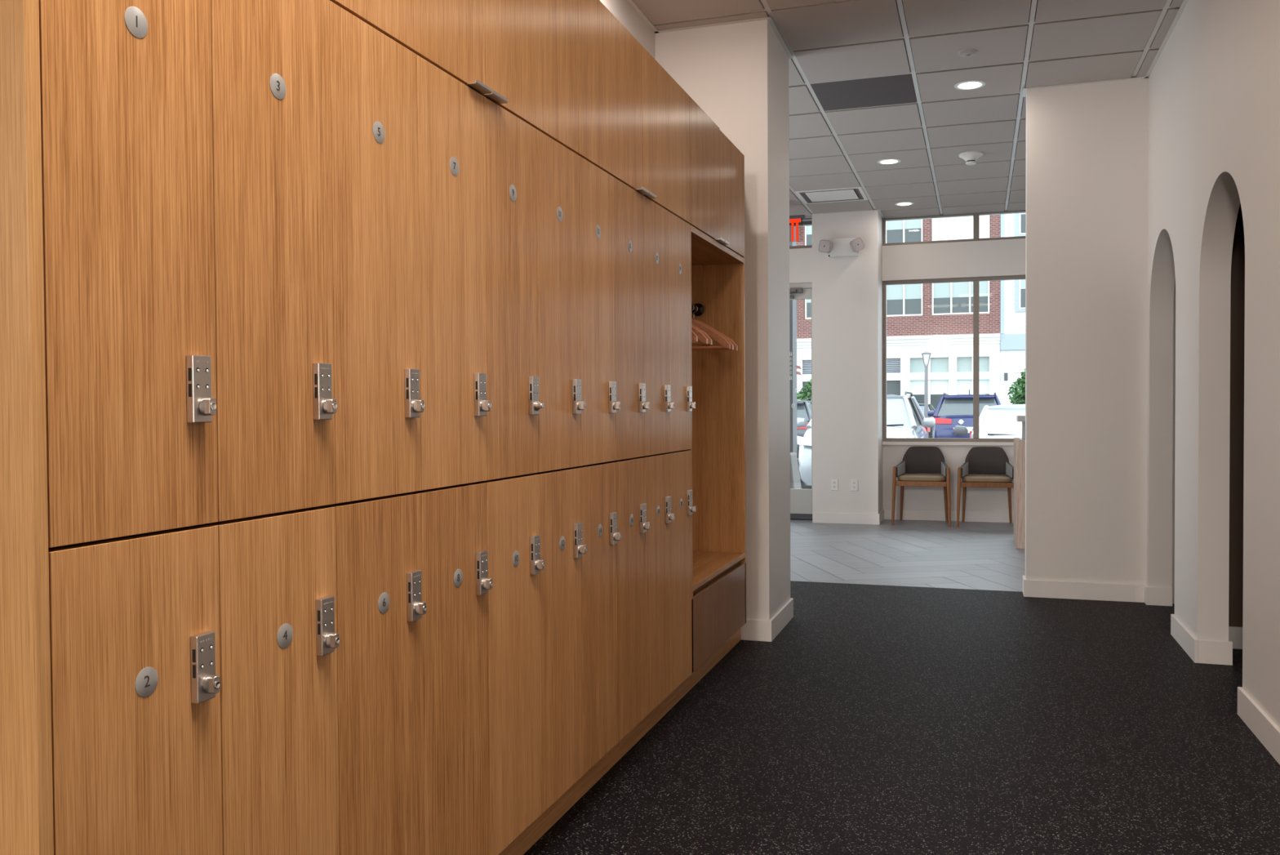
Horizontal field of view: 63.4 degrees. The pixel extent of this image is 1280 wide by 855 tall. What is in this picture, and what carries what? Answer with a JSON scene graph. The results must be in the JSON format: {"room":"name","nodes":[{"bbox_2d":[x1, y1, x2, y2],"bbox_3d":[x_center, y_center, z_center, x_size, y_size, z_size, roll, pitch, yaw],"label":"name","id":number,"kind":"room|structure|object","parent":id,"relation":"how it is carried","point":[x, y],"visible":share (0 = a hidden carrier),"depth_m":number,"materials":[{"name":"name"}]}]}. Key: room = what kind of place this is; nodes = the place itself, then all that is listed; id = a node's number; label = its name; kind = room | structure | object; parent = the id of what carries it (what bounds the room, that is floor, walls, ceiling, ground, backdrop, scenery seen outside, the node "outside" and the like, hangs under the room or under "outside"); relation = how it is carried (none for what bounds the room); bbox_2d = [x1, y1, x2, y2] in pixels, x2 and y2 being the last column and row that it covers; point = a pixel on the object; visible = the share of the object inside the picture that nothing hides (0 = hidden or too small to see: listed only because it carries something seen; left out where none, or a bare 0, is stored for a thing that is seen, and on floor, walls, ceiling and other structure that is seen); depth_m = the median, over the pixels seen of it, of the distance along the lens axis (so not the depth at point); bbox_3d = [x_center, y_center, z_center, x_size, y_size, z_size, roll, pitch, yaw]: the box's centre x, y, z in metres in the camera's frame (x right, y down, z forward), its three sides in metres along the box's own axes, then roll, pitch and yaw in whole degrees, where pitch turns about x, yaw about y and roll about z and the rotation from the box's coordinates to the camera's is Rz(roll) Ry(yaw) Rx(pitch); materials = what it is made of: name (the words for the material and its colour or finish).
{"room":"locker room","nodes":[
{"label":"locker room","id":0,"kind":"room"},
{"bbox_2d":[600,0,655,59],"bbox_3d":[-0.632,-0.444,3.360,0.146,3.109,4.170,0,1,18],"label":"wall","id":1,"kind":"structure","parent":0,"point":[621,10],"depth_m":4.96,"materials":[{"name":"white paint"}]},
{"bbox_2d":[626,0,657,33],"bbox_3d":[-0.556,-1.970,3.317,0.022,0.003,4.140,0,1,18],"label":"trim","id":2,"kind":"structure","parent":1,"relation":"attached to","point":[631,2],"depth_m":5.05,"materials":[{"name":"grey paint"}]},
{"bbox_2d":[654,17,767,33],"bbox_3d":[0.349,-2.013,5.187,0.579,0.003,0.022,0,1,18],"label":"trim","id":3,"kind":"structure","parent":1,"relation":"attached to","point":[764,18],"depth_m":5.18,"materials":[{"name":"grey paint"}]},
{"bbox_2d":[655,19,790,620],"bbox_3d":[0.387,-0.494,5.541,0.725,3.109,0.610,0,1,18],"label":"wall","id":4,"kind":"structure","parent":0,"point":[737,73],"depth_m":5.18,"materials":[{"name":"white paint"}]},
{"bbox_2d":[740,597,793,641],"bbox_3d":[0.678,1.008,5.479,0.159,0.105,0.638,0,1,18],"label":"baseboard","id":5,"kind":"structure","parent":4,"relation":"attached to","point":[766,630],"depth_m":5.19,"materials":[{"name":"white paint"}]},
{"bbox_2d":[789,247,812,283],"bbox_3d":[0.180,-1.657,11.124,3.412,0.350,0.120,0,1,18],"label":"wall","id":6,"kind":"structure","parent":0,"point":[800,259],"depth_m":10.58,"materials":[{"name":"white paint"}]},
{"bbox_2d":[789,282,812,519],"bbox_3d":[1.282,-0.266,10.732,1.072,2.430,0.178,0,1,18],"label":"door","id":7,"kind":"structure","parent":6,"relation":"in","point":[801,500],"depth_m":10.64,"materials":[{"name":"grey"}]},
{"bbox_2d":[789,217,812,248],"bbox_3d":[0.176,-1.992,11.113,3.412,0.320,0.070,0,1,18],"label":"window","id":8,"kind":"structure","parent":6,"relation":"in","point":[804,219],"depth_m":10.59,"materials":[{"name":"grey metal"}]},
{"bbox_2d":[812,208,882,513],"bbox_3d":[2.132,-0.607,10.571,0.643,3.109,0.660,0,1,18],"label":"pillar","id":9,"kind":"structure","parent":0,"point":[847,291],"depth_m":10.26,"materials":[{"name":"white paint"}]},
{"bbox_2d":[831,478,838,490],"bbox_3d":[1.936,0.569,10.309,0.070,0.114,0.009,0,1,18],"label":"wall outlet","id":10,"kind":"object","parent":9,"relation":"attached to","point":[834,482],"visible":1,"depth_m":10.31,"materials":[{"name":"white plastic"}]},
{"bbox_2d":[818,236,864,257],"bbox_3d":[1.978,-1.771,10.155,0.445,0.175,0.177,0,1,18],"label":"emergency light","id":11,"kind":"object","parent":9,"relation":"attached to","point":[846,246],"visible":1,"depth_m":10.15,"materials":[{"name":"white plastic"}]},
{"bbox_2d":[812,508,884,524],"bbox_3d":[2.119,0.897,10.515,0.657,0.105,0.510,0,1,18],"label":"baseboard","id":12,"kind":"structure","parent":9,"relation":"attached to","point":[817,517],"depth_m":10.28,"materials":[{"name":"white paint"}]},
{"bbox_2d":[850,479,857,490],"bbox_3d":[2.120,0.570,10.249,0.070,0.114,0.009,0,1,18],"label":"wall outlet","id":13,"kind":"object","parent":9,"relation":"attached to","point":[854,482],"visible":1,"depth_m":10.25,"materials":[{"name":"white plastic"}]},
{"bbox_2d":[523,519,1279,854],"bbox_3d":[0.934,1.204,1.247,11.400,0.120,19.300,0,1,18],"label":"floor","id":14,"kind":"structure","parent":0,"point":[878,719],"depth_m":3.69,"materials":[{"name":"black rubber"}]},
{"bbox_2d":[0,0,53,854],"bbox_3d":[-0.954,-0.022,1.294,0.527,2.352,0.020,0,1,18],"label":"end panel","id":15,"kind":"object","parent":14,"relation":"on","point":[26,792],"visible":1,"depth_m":1.21,"materials":[{"name":"brown wood"}]},
{"bbox_2d":[48,524,222,854],"bbox_3d":[-0.876,0.573,1.445,0.528,0.856,0.285,0,1,18],"label":"locker","id":16,"kind":"object","parent":14,"relation":"on","point":[135,619],"visible":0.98,"depth_m":1.35,"materials":[{"name":"brown wood"}]},
{"bbox_2d":[39,0,217,547],"bbox_3d":[-0.881,-0.288,1.427,0.528,0.854,0.285,0,1,18],"label":"locker","id":17,"kind":"object","parent":16,"relation":"on","point":[126,86],"visible":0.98,"depth_m":1.34,"materials":[{"name":"brown wood"}]},
{"bbox_2d":[200,506,339,854],"bbox_3d":[-0.786,0.567,1.718,0.528,0.856,0.285,0,1,18],"label":"locker","id":18,"kind":"object","parent":14,"relation":"on","point":[279,637],"visible":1,"depth_m":1.63,"materials":[{"name":"brown wood"}]},
{"bbox_2d":[210,0,337,521],"bbox_3d":[-0.791,-0.294,1.700,0.528,0.854,0.285,0,1,18],"label":"locker","id":19,"kind":"object","parent":18,"relation":"on","point":[277,406],"visible":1,"depth_m":1.61,"materials":[{"name":"brown wood"}]},
{"bbox_2d":[322,493,426,854],"bbox_3d":[-0.697,0.561,1.990,0.528,0.856,0.285,0,1,18],"label":"locker","id":20,"kind":"object","parent":14,"relation":"on","point":[380,609],"visible":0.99,"depth_m":1.91,"materials":[{"name":"brown wood"}]},
{"bbox_2d":[328,0,424,503],"bbox_3d":[-0.702,-0.300,1.973,0.528,0.854,0.285,0,1,18],"label":"locker","id":21,"kind":"object","parent":20,"relation":"on","point":[374,125],"visible":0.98,"depth_m":1.89,"materials":[{"name":"brown wood"}]},
{"bbox_2d":[407,482,493,854],"bbox_3d":[-0.608,0.554,2.263,0.528,0.856,0.285,0,1,18],"label":"locker","id":22,"kind":"object","parent":14,"relation":"on","point":[456,583],"visible":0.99,"depth_m":2.18,"materials":[{"name":"brown wood"}]},
{"bbox_2d":[417,54,491,490],"bbox_3d":[-0.613,-0.306,2.246,0.528,0.854,0.285,0,1,18],"label":"locker","id":23,"kind":"object","parent":22,"relation":"on","point":[451,113],"visible":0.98,"depth_m":2.15,"materials":[{"name":"brown wood"}]},
{"bbox_2d":[328,0,492,94],"bbox_3d":[-0.665,-0.975,2.097,0.521,0.483,0.572,0,1,18],"label":"upper cabinet","id":24,"kind":"object","parent":23,"relation":"on","point":[448,34],"visible":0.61,"depth_m":2.11,"materials":[{"name":"brown wood"}]},
{"bbox_2d":[475,474,544,854],"bbox_3d":[-0.518,0.548,2.536,0.528,0.856,0.285,0,1,18],"label":"locker","id":25,"kind":"object","parent":14,"relation":"on","point":[515,564],"visible":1,"depth_m":2.45,"materials":[{"name":"brown wood"}]},
{"bbox_2d":[483,96,543,479],"bbox_3d":[-0.523,-0.312,2.518,0.528,0.854,0.285,0,1,18],"label":"locker","id":26,"kind":"object","parent":25,"relation":"on","point":[509,141],"visible":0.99,"depth_m":2.43,"materials":[{"name":"brown wood"}]},
{"bbox_2d":[482,0,578,153],"bbox_3d":[-0.486,-0.987,2.642,0.521,0.483,0.572,0,1,18],"label":"upper cabinet","id":27,"kind":"object","parent":26,"relation":"on","point":[531,46],"visible":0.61,"depth_m":2.57,"materials":[{"name":"brown wood"}]},
{"bbox_2d":[528,467,586,813],"bbox_3d":[-0.429,0.542,2.809,0.528,0.856,0.285,0,1,18],"label":"locker","id":28,"kind":"object","parent":14,"relation":"on","point":[562,548],"visible":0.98,"depth_m":2.73,"materials":[{"name":"brown wood"}]},
{"bbox_2d":[536,128,586,472],"bbox_3d":[-0.434,-0.318,2.791,0.528,0.854,0.285,0,1,18],"label":"locker","id":29,"kind":"object","parent":28,"relation":"on","point":[557,166],"visible":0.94,"depth_m":2.71,"materials":[{"name":"brown wood"}]},
{"bbox_2d":[570,462,621,774],"bbox_3d":[-0.340,0.536,3.081,0.528,0.856,0.285,0,1,18],"label":"locker","id":30,"kind":"object","parent":14,"relation":"on","point":[600,535],"visible":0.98,"depth_m":3.00,"materials":[{"name":"brown wood"}]},
{"bbox_2d":[578,155,620,465],"bbox_3d":[-0.345,-0.324,3.064,0.528,0.854,0.285,0,1,18],"label":"locker","id":31,"kind":"object","parent":30,"relation":"on","point":[596,186],"visible":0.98,"depth_m":2.98,"materials":[{"name":"brown wood"}]},
{"bbox_2d":[498,628,740,854],"bbox_3d":[-0.145,1.036,3.239,0.018,0.148,4.128,0,1,18],"label":"plinth","id":32,"kind":"object","parent":14,"relation":"on","point":[523,842],"visible":0.33,"depth_m":3.33,"materials":[{"name":"brown wood"}]},
{"bbox_2d":[608,457,650,742],"bbox_3d":[-0.250,0.530,3.354,0.528,0.856,0.285,0,1,18],"label":"locker","id":33,"kind":"object","parent":14,"relation":"on","point":[630,504],"visible":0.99,"depth_m":3.28,"materials":[{"name":"brown wood"}]},
{"bbox_2d":[613,177,649,460],"bbox_3d":[-0.255,-0.330,3.337,0.528,0.854,0.285,0,1,18],"label":"locker","id":34,"kind":"object","parent":33,"relation":"on","point":[628,202],"visible":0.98,"depth_m":3.25,"materials":[{"name":"brown wood"}]},
{"bbox_2d":[576,0,648,194],"bbox_3d":[-0.307,-0.999,3.188,0.521,0.483,0.572,0,1,18],"label":"upper cabinet","id":35,"kind":"object","parent":34,"relation":"on","point":[610,58],"visible":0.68,"depth_m":3.08,"materials":[{"name":"brown wood"}]},
{"bbox_2d":[640,453,675,715],"bbox_3d":[-0.161,0.524,3.627,0.528,0.856,0.285,0,1,18],"label":"locker","id":36,"kind":"object","parent":14,"relation":"on","point":[660,516],"visible":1,"depth_m":3.55,"materials":[{"name":"brown wood"}]},
{"bbox_2d":[643,195,674,455],"bbox_3d":[-0.166,-0.336,3.609,0.528,0.854,0.285,0,1,18],"label":"locker","id":37,"kind":"object","parent":36,"relation":"on","point":[655,218],"visible":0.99,"depth_m":3.53,"materials":[{"name":"brown wood"}]},
{"bbox_2d":[642,46,689,222],"bbox_3d":[-0.129,-1.011,3.733,0.521,0.483,0.572,0,1,18],"label":"upper cabinet","id":38,"kind":"object","parent":37,"relation":"on","point":[665,104],"visible":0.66,"depth_m":3.63,"materials":[{"name":"brown wood"}]},
{"bbox_2d":[661,449,696,692],"bbox_3d":[-0.071,0.518,3.900,0.528,0.856,0.285,0,1,18],"label":"locker","id":39,"kind":"object","parent":14,"relation":"on","point":[680,481],"visible":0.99,"depth_m":3.83,"materials":[{"name":"brown wood"}]},
{"bbox_2d":[668,211,695,452],"bbox_3d":[-0.076,-0.342,3.882,0.528,0.854,0.285,0,1,18],"label":"locker","id":40,"kind":"object","parent":39,"relation":"on","point":[679,314],"visible":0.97,"depth_m":3.81,"materials":[{"name":"brown wood"}]},
{"bbox_2d":[687,224,746,672],"bbox_3d":[0.108,0.075,4.493,0.500,1.716,0.968,0,1,18],"label":"cubby","id":41,"kind":"object","parent":14,"relation":"on","point":[717,273],"visible":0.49,"depth_m":4.87,"materials":[{"name":"brown wood"}]},
{"bbox_2d":[691,324,707,343],"bbox_3d":[0.084,-0.453,4.329,0.414,0.218,0.033,0,1,21],"label":"hanger","id":42,"kind":"object","parent":41,"relation":"hanging from","point":[702,338],"visible":0.08,"depth_m":4.26,"materials":[{"name":"brown wood"}]},
{"bbox_2d":[691,324,712,344],"bbox_3d":[0.102,-0.454,4.381,0.414,0.218,0.033,0,1,17],"label":"hanger","id":43,"kind":"object","parent":41,"relation":"hanging from","point":[709,340],"visible":0.11,"depth_m":4.32,"materials":[{"name":"brown wood"}]},
{"bbox_2d":[688,95,724,242],"bbox_3d":[0.036,-1.022,4.236,0.521,0.483,0.483,0,1,18],"label":"upper cabinet","id":44,"kind":"object","parent":41,"relation":"on","point":[704,132],"visible":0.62,"depth_m":4.15,"materials":[{"name":"brown wood"}]},
{"bbox_2d":[691,318,730,348],"bbox_3d":[0.203,-0.461,4.690,0.414,0.218,0.033,0,1,15],"label":"hanger","id":45,"kind":"object","parent":41,"relation":"hanging from","point":[720,339],"visible":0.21,"depth_m":4.66,"materials":[{"name":"brown wood"}]},
{"bbox_2d":[691,303,733,350],"bbox_3d":[0.229,-0.463,4.771,0.414,0.218,0.033,0,1,20],"label":"hanger","id":46,"kind":"object","parent":41,"relation":"hanging from","point":[726,339],"visible":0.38,"depth_m":4.73,"materials":[{"name":"brown wood"}]},
{"bbox_2d":[693,304,737,350],"bbox_3d":[0.249,-0.464,4.831,0.414,0.218,0.033,0,1,16],"label":"hanger","id":47,"kind":"object","parent":41,"relation":"hanging from","point":[730,339],"visible":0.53,"depth_m":4.79,"materials":[{"name":"brown wood"}]},
{"bbox_2d":[693,551,745,591],"bbox_3d":[0.121,0.610,4.500,0.479,0.021,0.932,0,1,18],"label":"shelf","id":48,"kind":"object","parent":41,"relation":"attached to","point":[708,566],"depth_m":4.56,"materials":[{"name":"brown wood"}]},
{"bbox_2d":[719,130,744,257],"bbox_3d":[0.187,-1.029,4.697,0.521,0.477,0.483,0,1,18],"label":"upper cabinet","id":49,"kind":"object","parent":41,"relation":"on","point":[731,159],"visible":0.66,"depth_m":4.60,"materials":[{"name":"brown wood"}]},
{"bbox_2d":[891,446,951,526],"bbox_3d":[2.805,0.575,10.279,0.559,0.753,0.546,0,1,18],"label":"armchair","id":50,"kind":"object","parent":14,"relation":"on","point":[930,460],"visible":1,"depth_m":10.39,"materials":[{"name":"brown fabric"}]},
{"bbox_2d":[897,473,946,481],"bbox_3d":[2.794,0.494,10.247,0.464,0.046,0.436,0,1,18],"label":"seat cushion","id":51,"kind":"object","parent":50,"relation":"on","point":[900,477],"depth_m":10.07,"materials":[{"name":"brown fabric"}]},
{"bbox_2d":[956,446,1013,527],"bbox_3d":[3.381,0.575,10.090,0.559,0.753,0.546,0,1,18],"label":"armchair","id":52,"kind":"object","parent":14,"relation":"on","point":[979,460],"visible":0.96,"depth_m":10.22,"materials":[{"name":"brown wood"}]},
{"bbox_2d":[961,474,1013,482],"bbox_3d":[3.371,0.494,10.058,0.464,0.046,0.436,0,1,18],"label":"seat cushion","id":53,"kind":"object","parent":52,"relation":"on","point":[965,477],"depth_m":9.89,"materials":[{"name":"brown fabric"}]},
{"bbox_2d":[1013,415,1025,548],"bbox_3d":[4.203,0.440,8.379,2.200,1.080,0.620,0,1,18],"label":"counter","id":54,"kind":"object","parent":14,"relation":"on","point":[1019,442],"depth_m":8.42,"materials":[{"name":"brown wood"}]},
{"bbox_2d":[631,0,1183,226],"bbox_3d":[0.930,-2.017,1.229,11.400,0.157,19.400,0,1,18],"label":"ceiling","id":55,"kind":"structure","parent":0,"point":[1020,44],"depth_m":5.92,"materials":[{"name":"grey tile"}]},
{"bbox_2d":[766,17,792,58],"bbox_3d":[0.730,-2.019,5.383,0.022,0.003,0.632,0,1,18],"label":"trim","id":56,"kind":"structure","parent":55,"relation":"attached to","point":[771,21],"depth_m":5.35,"materials":[{"name":"grey paint"}]},
{"bbox_2d":[789,214,805,241],"bbox_3d":[1.320,-1.916,9.629,0.430,0.392,0.060,0,1,18],"label":"exit sign","id":57,"kind":"object","parent":55,"relation":"hanging from","point":[793,219],"visible":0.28,"depth_m":9.58,"materials":[{"name":"red plastic"}]},
{"bbox_2d":[795,186,867,204],"bbox_3d":[1.754,-2.120,9.450,0.584,0.020,0.584,0,1,18],"label":"ceiling vent","id":58,"kind":"object","parent":55,"relation":"in","point":[856,193],"visible":0.99,"depth_m":9.43,"materials":[{"name":"white plastic"}]},
{"bbox_2d":[810,73,916,111],"bbox_3d":[1.384,-2.056,6.362,0.580,0.018,0.580,0,1,18],"label":"ceiling vent","id":59,"kind":"object","parent":55,"relation":"in","point":[895,89],"visible":1,"depth_m":6.33,"materials":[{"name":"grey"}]},
{"bbox_2d":[877,158,901,164],"bbox_3d":[1.952,-2.084,8.114,0.180,0.010,0.180,0,1,18],"label":"recessed light","id":60,"kind":"object","parent":55,"relation":"in","point":[890,161],"visible":1,"depth_m":8.10,"materials":[{"name":"white plastic"}]},
{"bbox_2d":[957,48,977,57],"bbox_3d":[1.775,-2.020,5.610,0.104,0.025,0.104,0,1,18],"label":"sprinkler cover","id":61,"kind":"object","parent":55,"relation":"attached to","point":[966,53],"visible":1,"depth_m":5.59,"materials":[{"name":"grey plastic"}]},
{"bbox_2d":[954,80,985,89],"bbox_3d":[1.970,-2.045,6.185,0.180,0.010,0.180,0,1,18],"label":"recessed light","id":62,"kind":"object","parent":55,"relation":"in","point":[971,84],"visible":1,"depth_m":6.17,"materials":[{"name":"white plastic"}]},
{"bbox_2d":[959,151,982,164],"bbox_3d":[2.523,-2.045,7.894,0.176,0.078,0.176,0,1,18],"label":"smoke detector","id":63,"kind":"object","parent":55,"relation":"attached to","point":[971,157],"visible":1,"depth_m":7.85,"materials":[{"name":"white plastic"}]},
{"bbox_2d":[882,444,1013,511],"bbox_3d":[4.683,0.549,10.030,4.545,0.790,0.150,0,1,18],"label":"wall","id":64,"kind":"structure","parent":0,"point":[915,497],"depth_m":10.47,"materials":[{"name":"white paint"}]},
{"bbox_2d":[882,275,1025,445],"bbox_3d":[4.663,-0.660,9.967,4.545,1.680,0.130,0,1,18],"label":"window","id":65,"kind":"structure","parent":64,"relation":"in","point":[975,441],"depth_m":10.41,"materials":[{"name":"brown metal"}]},
{"bbox_2d":[884,508,1013,522],"bbox_3d":[4.666,0.893,9.956,4.531,0.105,0.014,0,1,18],"label":"baseboard","id":66,"kind":"structure","parent":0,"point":[907,514],"depth_m":10.45,"materials":[{"name":"white paint"}]},
{"bbox_2d":[882,238,1025,280],"bbox_3d":[4.663,-1.678,9.965,4.545,0.355,0.190,0,1,18],"label":"wall","id":67,"kind":"structure","parent":0,"point":[1002,257],"depth_m":10.36,"materials":[{"name":"white paint"}]},
{"bbox_2d":[882,209,1025,245],"bbox_3d":[4.655,-2.005,9.940,4.545,0.300,0.070,0,1,18],"label":"window","id":68,"kind":"structure","parent":67,"relation":"in","point":[975,215],"depth_m":10.37,"materials":[{"name":"brown metal"}]},
{"bbox_2d":[1025,75,1175,603],"bbox_3d":[4.143,-0.521,5.783,3.728,3.109,0.140,0,1,18],"label":"wall","id":69,"kind":"structure","parent":0,"point":[1086,184],"depth_m":6.19,"materials":[{"name":"white paint"}]},
{"bbox_2d":[1022,574,1144,602],"bbox_3d":[2.692,0.979,6.295,0.682,0.105,0.174,0,1,18],"label":"baseboard","id":70,"kind":"structure","parent":69,"relation":"attached to","point":[1031,588],"depth_m":6.21,"materials":[{"name":"white paint"}]},
{"bbox_2d":[1026,76,1147,88],"bbox_3d":[2.655,-2.046,6.151,0.668,0.003,0.022,0,1,18],"label":"trim","id":71,"kind":"structure","parent":69,"relation":"attached to","point":[1139,77],"depth_m":6.15,"materials":[{"name":"grey paint"}]},
{"bbox_2d":[1144,584,1173,605],"bbox_3d":[3.030,0.982,6.053,0.139,0.105,0.075,0,1,18],"label":"baseboard","id":72,"kind":"object","parent":69,"relation":"attached to","point":[1159,596],"visible":1,"depth_m":6.02,"materials":[{"name":"white paint"}]},
{"bbox_2d":[1146,0,1279,728],"bbox_3d":[2.140,-0.460,3.312,0.125,3.109,5.805,0,1,18],"label":"wall","id":73,"kind":"structure","parent":0,"point":[1214,86],"depth_m":4.63,"materials":[{"name":"white paint"}]},
{"bbox_2d":[1145,0,1188,77],"bbox_3d":[2.066,-1.986,3.318,0.022,0.003,5.775,0,1,18],"label":"trim","id":74,"kind":"structure","parent":73,"relation":"attached to","point":[1184,2],"depth_m":5.38,"materials":[{"name":"grey paint"}]},
{"bbox_2d":[1170,613,1232,665],"bbox_3d":[2.676,1.006,4.951,0.153,0.105,0.616,0,1,18],"label":"baseboard","id":75,"kind":"object","parent":73,"relation":"attached to","point":[1203,651],"visible":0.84,"depth_m":4.67,"materials":[{"name":"white paint"}]},
{"bbox_2d":[1237,686,1279,764],"bbox_3d":[1.780,1.067,2.237,0.139,0.105,3.474,0,1,18],"label":"baseboard","id":76,"kind":"structure","parent":73,"relation":"attached to","point":[1255,718],"depth_m":3.60,"materials":[{"name":"white paint"}]},
{"bbox_2d":[1228,202,1244,626],"bbox_3d":[3.496,-0.497,4.780,1.533,3.109,0.120,0,1,18],"label":"wall","id":77,"kind":"structure","parent":0,"point":[1236,436],"depth_m":4.94,"materials":[{"name":"brown paint"}]},
{"bbox_2d":[1228,626,1242,648],"bbox_3d":[3.490,1.006,4.745,1.520,0.105,0.014,0,1,18],"label":"baseboard","id":78,"kind":"structure","parent":77,"relation":"attached to","point":[1235,633],"depth_m":4.95,"materials":[{"name":"white paint"}]},
{"label":"outside","id":79,"kind":"structure","parent":0,"visible":0},
{"bbox_2d":[1000,213,1025,404],"bbox_3d":[20.652,-5.367,39.362,13.270,11.840,8.120,0,1,18],"label":"building","id":80,"kind":"structure","parent":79,"point":[1012,292],"depth_m":37.60,"materials":[{"name":"white"}]},
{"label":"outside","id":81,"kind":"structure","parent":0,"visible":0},
{"bbox_3d":[7.942,1.086,24.241,120.000,0.300,28.840,0,1,18],"label":"ground","id":82,"kind":"structure","parent":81,"visible":0},
{"bbox_2d":[796,397,811,457],"bbox_3d":[3.867,0.049,26.413,2.260,1.735,4.555,0,1,18],"label":"car","id":83,"kind":"object","parent":82,"relation":"on","point":[803,406],"visible":0.02,"depth_m":24.39,"materials":[{"name":"grey paint"}]},
{"bbox_2d":[796,378,811,400],"bbox_3d":[6.028,-0.489,35.908,1.709,2.405,1.645,0,1,18],"label":"shrub","id":84,"kind":"object","parent":82,"relation":"on","point":[802,395],"visible":0.15,"depth_m":35.72,"materials":[{"name":"green plant"}]},
{"bbox_2d":[796,391,935,488],"bbox_3d":[3.897,0.206,17.676,2.260,1.775,4.655,0,1,18],"label":"car","id":85,"kind":"object","parent":82,"relation":"on","point":[905,418],"visible":0.22,"depth_m":16.53,"materials":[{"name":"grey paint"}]},
{"bbox_2d":[796,417,807,427],"bbox_3d":[2.672,-0.081,17.227,0.210,0.170,0.100,0,1,18],"label":"mirror","id":86,"kind":"object","parent":85,"relation":"attached to","point":[801,422],"depth_m":17.19,"materials":[{"name":"silver metal"}]},
{"bbox_2d":[921,417,935,427],"bbox_3d":[4.620,-0.079,16.588,0.210,0.170,0.100,0,1,18],"label":"mirror","id":87,"kind":"object","parent":85,"relation":"attached to","point":[930,422],"depth_m":16.55,"materials":[{"name":"silver metal"}]},
{"bbox_2d":[796,214,999,409],"bbox_3d":[1.621,-5.360,45.530,26.720,11.800,8.250,0,1,18],"label":"brick building","id":88,"kind":"structure","parent":82,"relation":"on","point":[936,319],"depth_m":38.48,"materials":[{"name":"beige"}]},
{"bbox_2d":[886,218,921,230],"bbox_3d":[9.579,-7.823,38.916,1.920,0.781,0.040,0,1,18],"label":"blind","id":89,"kind":"object","parent":88,"relation":"hanging from","point":[908,224],"depth_m":38.77,"materials":[{"name":"grey"}]},
{"bbox_2d":[886,283,921,299],"bbox_3d":[9.595,-5.223,38.968,1.920,0.822,0.040,0,1,18],"label":"blind","id":90,"kind":"object","parent":88,"relation":"hanging from","point":[902,291],"depth_m":38.83,"materials":[{"name":"grey"}]},
{"bbox_2d":[910,357,948,373],"bbox_3d":[10.802,-2.324,38.663,1.390,0.560,0.009,0,1,18],"label":"window","id":91,"kind":"structure","parent":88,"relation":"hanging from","point":[935,364],"depth_m":38.61,"materials":[{"name":"grey"}]},
{"bbox_2d":[933,280,987,297],"bbox_3d":[11.837,-5.221,38.233,1.920,0.822,0.040,0,1,18],"label":"blind","id":92,"kind":"object","parent":88,"relation":"hanging from","point":[962,289],"depth_m":38.24,"materials":[{"name":"grey"}]},
{"bbox_2d":[956,356,989,372],"bbox_3d":[12.280,-2.323,38.179,1.140,0.560,0.009,0,1,18],"label":"window","id":93,"kind":"structure","parent":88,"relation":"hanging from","point":[964,364],"depth_m":38.21,"materials":[{"name":"grey"}]},
{"bbox_2d":[921,351,931,437],"bbox_3d":[8.800,-0.778,31.833,0.280,3.110,0.280,0,1,18],"label":"street lamp","id":94,"kind":"object","parent":82,"relation":"on","point":[926,355],"visible":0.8,"depth_m":31.78,"materials":[{"name":"grey metal"}]},
{"bbox_2d":[918,403,935,437],"bbox_3d":[9.043,-0.040,34.504,2.220,1.523,4.355,0,1,18],"label":"car","id":95,"kind":"object","parent":82,"relation":"on","point":[931,407],"visible":0.03,"depth_m":33.39,"materials":[{"name":"grey paint"}]},
{"bbox_2d":[927,389,1001,438],"bbox_3d":[8.865,-0.070,27.826,2.260,1.855,4.555,0,1,18],"label":"car","id":96,"kind":"object","parent":82,"relation":"on","point":[951,411],"visible":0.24,"depth_m":25.97,"materials":[{"name":"blue paint"}]},
{"bbox_2d":[933,417,951,423],"bbox_3d":[7.570,-0.177,25.983,0.513,0.160,0.194,0,1,25],"label":"tail light","id":97,"kind":"object","parent":96,"relation":"attached to","point":[938,420],"depth_m":25.90,"materials":[{"name":"red plastic"}]},
{"bbox_2d":[954,404,1025,438],"bbox_3d":[6.231,0.360,16.704,2.200,1.478,4.455,0,1,18],"label":"car","id":98,"kind":"object","parent":82,"relation":"on","point":[997,421],"visible":0.06,"depth_m":16.34,"materials":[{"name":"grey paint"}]},
{"bbox_2d":[954,425,968,435],"bbox_3d":[5.080,0.052,16.388,0.210,0.170,0.100,0,1,18],"label":"mirror","id":99,"kind":"object","parent":98,"relation":"attached to","point":[959,430],"depth_m":16.35,"materials":[{"name":"grey mirror"}]},
{"bbox_2d":[1007,368,1025,404],"bbox_3d":[12.107,-0.657,31.821,1.571,2.833,1.601,0,1,18],"label":"young tree","id":100,"kind":"object","parent":82,"relation":"on","point":[1019,396],"visible":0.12,"depth_m":31.74,"materials":[{"name":"green plant"}]},
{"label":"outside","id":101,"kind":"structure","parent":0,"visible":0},
{"bbox_3d":[3.816,1.131,11.648,60.000,0.169,2.340,0,1,18],"label":"sidewalk","id":102,"kind":"object","parent":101,"visible":0},
{"bbox_2d":[789,226,796,453],"bbox_3d":[1.742,-0.827,12.620,0.290,3.730,0.300,0,1,18],"label":"post","id":103,"kind":"object","parent":102,"relation":"on","point":[793,303],"visible":0.07,"depth_m":12.46,"materials":[{"name":"grey metal"}]},
{"bbox_2d":[790,452,801,488],"bbox_3d":[1.463,0.672,11.982,0.815,0.758,0.546,0,1,18],"label":"planter","id":104,"kind":"object","parent":102,"relation":"on","point":[795,482],"visible":0.2,"depth_m":11.79,"materials":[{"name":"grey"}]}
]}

